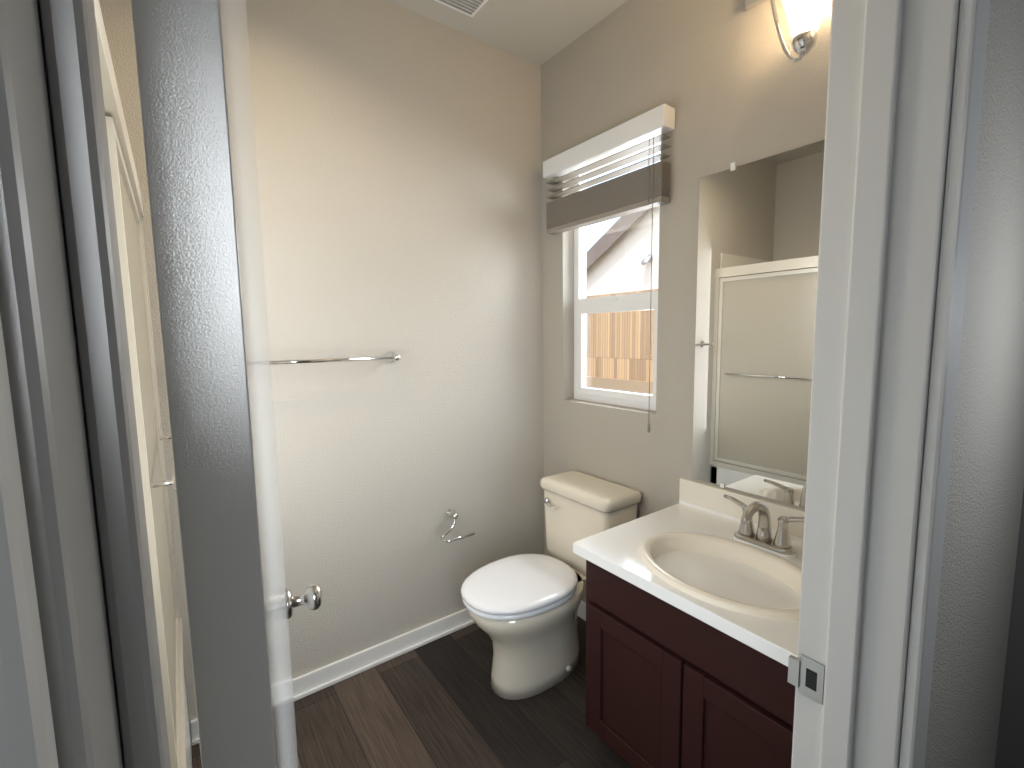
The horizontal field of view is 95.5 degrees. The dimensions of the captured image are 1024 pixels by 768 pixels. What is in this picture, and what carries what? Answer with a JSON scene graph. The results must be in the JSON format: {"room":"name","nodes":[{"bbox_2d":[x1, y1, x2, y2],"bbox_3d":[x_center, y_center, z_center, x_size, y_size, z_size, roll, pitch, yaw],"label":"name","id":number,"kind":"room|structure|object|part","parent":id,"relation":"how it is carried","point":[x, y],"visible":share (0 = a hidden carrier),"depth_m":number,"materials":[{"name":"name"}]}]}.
{"room":"bathroom","nodes":[
{"label":"bathroom","id":0,"kind":"room"},
{"bbox_2d":[99,0,543,732],"bbox_3d":[-0.965,-0.120,1.709,2.700,2.740,0.115,-5,7,-36],"label":"wall","id":1,"kind":"structure","parent":0,"point":[399,170],"depth_m":1.95,"materials":[{"name":"grey paint"}]},
{"bbox_2d":[190,608,474,745],"bbox_3d":[-0.469,1.167,2.104,1.625,0.083,0.028,-5,7,-36],"label":"baseboard","id":2,"kind":"structure","parent":1,"relation":"attached to","point":[318,679],"depth_m":2.01,"materials":[{"name":"white paint"}]},
{"bbox_2d":[270,351,400,364],"bbox_3d":[-0.751,-0.087,1.746,0.693,0.048,0.081,-5,7,-36],"label":"towel bar","id":3,"kind":"object","parent":1,"relation":"attached to","point":[390,357],"visible":0.5,"depth_m":1.78,"materials":[{"name":"silver metal"}]},
{"bbox_2d":[440,508,474,541],"bbox_3d":[-0.268,0.647,2.151,0.157,0.114,0.107,-5,7,-36],"label":"toilet paper holder","id":4,"kind":"object","parent":1,"relation":"attached to","point":[450,512],"visible":1,"depth_m":2.14,"materials":[{"name":"silver metal"}]},
{"bbox_2d":[191,616,631,767],"bbox_3d":[0.082,1.413,0.567,2.840,0.100,3.420,-5,7,-36],"label":"floor","id":5,"kind":"structure","parent":0,"point":[439,703],"depth_m":1.73,"materials":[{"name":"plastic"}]},
{"bbox_2d":[183,659,192,767],"bbox_3d":[-1.027,1.142,0.766,0.835,0.430,1.525,-5,7,-36],"label":"bathtub","id":6,"kind":"object","parent":5,"relation":"on","point":[188,748],"visible":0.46,"depth_m":1.46,"materials":[{"name":"white"}]},
{"bbox_2d":[94,0,186,767],"bbox_3d":[-0.723,0.186,0.896,0.136,1.435,1.525,-5,7,-36],"label":"sliding door","id":7,"kind":"structure","parent":6,"relation":"on","point":[128,205],"depth_m":1.04,"materials":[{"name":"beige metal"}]},
{"bbox_2d":[468,568,585,699],"bbox_3d":[0.109,1.022,1.963,0.632,0.385,0.368,-5,7,-36],"label":"toilet bowl","id":8,"kind":"object","parent":5,"relation":"on","point":[536,655],"visible":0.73,"depth_m":1.82,"materials":[{"name":"beige ceramic"}]},
{"bbox_2d":[461,554,577,620],"bbox_3d":[0.030,0.808,1.885,0.488,0.056,0.384,-5,7,-36],"label":"lid","id":9,"kind":"object","parent":8,"relation":"on","point":[518,586],"visible":1,"depth_m":1.81,"materials":[{"name":"white plastic"}]},
{"bbox_2d":[540,470,640,575],"bbox_3d":[0.343,0.625,2.096,0.233,0.366,0.430,-5,7,-36],"label":"toilet tank","id":10,"kind":"object","parent":8,"relation":"on","point":[586,505],"visible":0.83,"depth_m":2.02,"materials":[{"name":"beige ceramic"}]},
{"bbox_2d":[543,497,555,508],"bbox_3d":[0.171,0.540,2.113,0.036,0.028,0.095,-5,7,-36],"label":"lever","id":11,"kind":"object","parent":10,"relation":"attached to","point":[546,500],"visible":1,"depth_m":2.11,"materials":[{"name":"silver metal"}]},
{"bbox_2d":[573,500,802,767],"bbox_3d":[0.665,0.882,1.385,0.585,0.767,0.778,-5,7,-36],"label":"bathroom vanity","id":12,"kind":"object","parent":5,"relation":"on","point":[692,618],"visible":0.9,"depth_m":1.29,"materials":[{"name":"red wood"}]},
{"bbox_2d":[724,494,804,554],"bbox_3d":[0.733,0.421,1.395,0.160,0.145,0.271,-5,7,-36],"label":"faucet","id":13,"kind":"object","parent":12,"relation":"on","point":[780,542],"visible":0.96,"depth_m":1.39,"materials":[{"name":"silver metal"}]},
{"bbox_2d":[386,0,627,65],"bbox_3d":[0.041,-1.411,0.268,2.840,0.100,3.420,-5,7,-36],"label":"ceiling","id":14,"kind":"structure","parent":0,"point":[540,32],"depth_m":1.97,"materials":[{"name":"grey paint"}]},
{"bbox_2d":[434,0,487,16],"bbox_3d":[-0.185,-1.512,1.806,0.180,0.016,0.180,-5,7,-36],"label":"ceiling vent","id":15,"kind":"object","parent":14,"relation":"in","point":[471,8],"visible":1,"depth_m":1.85,"materials":[{"name":"white plastic"}]},
{"bbox_2d":[541,0,1023,767],"bbox_3d":[1.155,-0.098,1.204,0.140,2.740,3.420,-5,7,-36],"label":"wall","id":16,"kind":"structure","parent":0,"point":[739,87],"depth_m":1.78,"materials":[{"name":"beige paint"}]},
{"bbox_2d":[577,600,585,620],"bbox_3d":[0.431,1.141,2.224,0.024,0.083,0.810,-5,7,-36],"label":"baseboard","id":17,"kind":"structure","parent":16,"relation":"attached to","point":[582,607],"depth_m":2.33,"materials":[{"name":"white paint"}]},
{"bbox_2d":[543,104,674,179],"bbox_3d":[0.378,-1.011,1.990,0.068,0.077,0.690,-5,7,-36],"label":"blind valance","id":18,"kind":"object","parent":16,"relation":"attached to","point":[654,122],"visible":0.92,"depth_m":1.90,"materials":[{"name":"white paint"}]},
{"bbox_2d":[546,134,670,234],"bbox_3d":[0.381,-0.830,2.010,0.050,0.240,0.666,-5,7,-36],"label":"window blind slats","id":19,"kind":"object","parent":18,"relation":"hanging from","point":[623,195],"visible":1,"depth_m":1.94,"materials":[{"name":"beige plastic"}]},
{"bbox_2d":[647,136,653,432],"bbox_3d":[0.535,-0.369,1.808,0.014,1.130,0.028,-5,7,-36],"label":"blind cord","id":20,"kind":"object","parent":18,"relation":"hanging from","point":[648,428],"visible":0.98,"depth_m":1.79,"materials":[{"name":"white fabric"}]},
{"bbox_2d":[574,142,660,410],"bbox_3d":[0.487,-0.471,2.117,0.072,1.141,0.560,-5,7,-36],"label":"window","id":21,"kind":"structure","parent":16,"relation":"in","point":[613,303],"depth_m":2.19,"materials":[{"name":"white plastic"}]},
{"bbox_2d":[679,477,804,537],"bbox_3d":[0.887,0.438,1.505,0.020,0.086,0.778,-5,7,-36],"label":"backsplash","id":22,"kind":"structure","parent":16,"relation":"attached to","point":[708,496],"depth_m":1.65,"materials":[{"name":"beige stone"}]},
{"bbox_2d":[692,140,824,507],"bbox_3d":[0.860,-0.171,1.475,0.010,1.123,0.614,-5,7,-36],"label":"mirror","id":23,"kind":"object","parent":16,"relation":"attached to","point":[758,243],"visible":0.56,"depth_m":1.54,"materials":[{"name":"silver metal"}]},
{"bbox_2d":[745,0,826,62],"bbox_3d":[0.841,-1.056,1.230,0.197,0.352,0.542,-5,7,-36],"label":"vanity light","id":24,"kind":"object","parent":16,"relation":"attached to","point":[804,17],"visible":0.79,"depth_m":1.24,"materials":[{"name":"white glass"}]},
{"bbox_2d":[924,0,1023,767],"bbox_3d":[0.804,-0.054,0.844,0.853,2.740,0.115,-5,7,-36],"label":"wall","id":25,"kind":"structure","parent":0,"point":[984,503],"depth_m":0.76,"materials":[{"name":"grey paint"}]},
{"bbox_2d":[791,0,990,767],"bbox_3d":[0.475,0.327,0.631,0.076,2.035,0.136,-5,7,-36],"label":"door frame","id":26,"kind":"structure","parent":25,"relation":"attached to","point":[890,88],"depth_m":0.57,"materials":[{"name":"white paint"}]},
{"bbox_2d":[788,654,824,704],"bbox_3d":[0.420,0.419,0.666,0.007,0.058,0.044,-5,7,-36],"label":"strike plate","id":27,"kind":"object","parent":26,"relation":"attached to","point":[806,675],"visible":1,"depth_m":0.66,"materials":[{"name":"silver metal"}]},
{"bbox_3d":[0.517,0.331,0.587,0.060,2.035,0.015,-5,7,-36],"label":"door casing hall right","id":28,"kind":"part","parent":26,"relation":"part of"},
{"label":"outside","id":29,"kind":"structure","parent":0,"visible":0},
{"bbox_3d":[3.948,1.169,5.206,8.860,0.100,15.000,-5,7,-36],"label":"ground","id":30,"kind":"structure","parent":29,"visible":0},
{"bbox_2d":[586,289,657,394],"bbox_3d":[1.459,0.319,3.313,0.110,2.060,13.000,-5,7,-36],"label":"fence","id":31,"kind":"object","parent":30,"relation":"on","point":[612,358],"depth_m":4.01,"materials":[{"name":"brown wood"}]},
{"bbox_2d":[586,206,659,295],"bbox_3d":[3.369,-2.008,6.067,3.130,6.054,7.705,-5,7,-36],"label":"house","id":32,"kind":"structure","parent":30,"relation":"on","point":[613,247],"depth_m":6.16,"materials":[{"name":"beige paint"}]},
{"bbox_3d":[-0.558,0.069,-0.136,0.983,2.740,0.115,-5,7,-36],"label":"wall","id":33,"kind":"structure","parent":0,"visible":0},
{"bbox_2d":[0,0,170,767],"bbox_3d":[-0.157,0.384,0.177,0.076,2.035,0.136,-5,7,-36],"label":"door frame","id":34,"kind":"structure","parent":33,"relation":"attached to","point":[63,318],"depth_m":0.13,"materials":[{"name":"grey paint"}]},
{"bbox_3d":[-0.128,0.390,0.123,0.060,2.035,0.015,-5,7,-36],"label":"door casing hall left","id":35,"kind":"part","parent":34,"relation":"part of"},
{"bbox_2d":[131,0,321,767],"bbox_3d":[-0.292,0.338,0.603,0.215,2.018,0.707,-5,7,-36],"label":"door","id":36,"kind":"structure","parent":33,"relation":"in","point":[195,87],"depth_m":0.24,"materials":[{"name":"white paint"}]}
]}

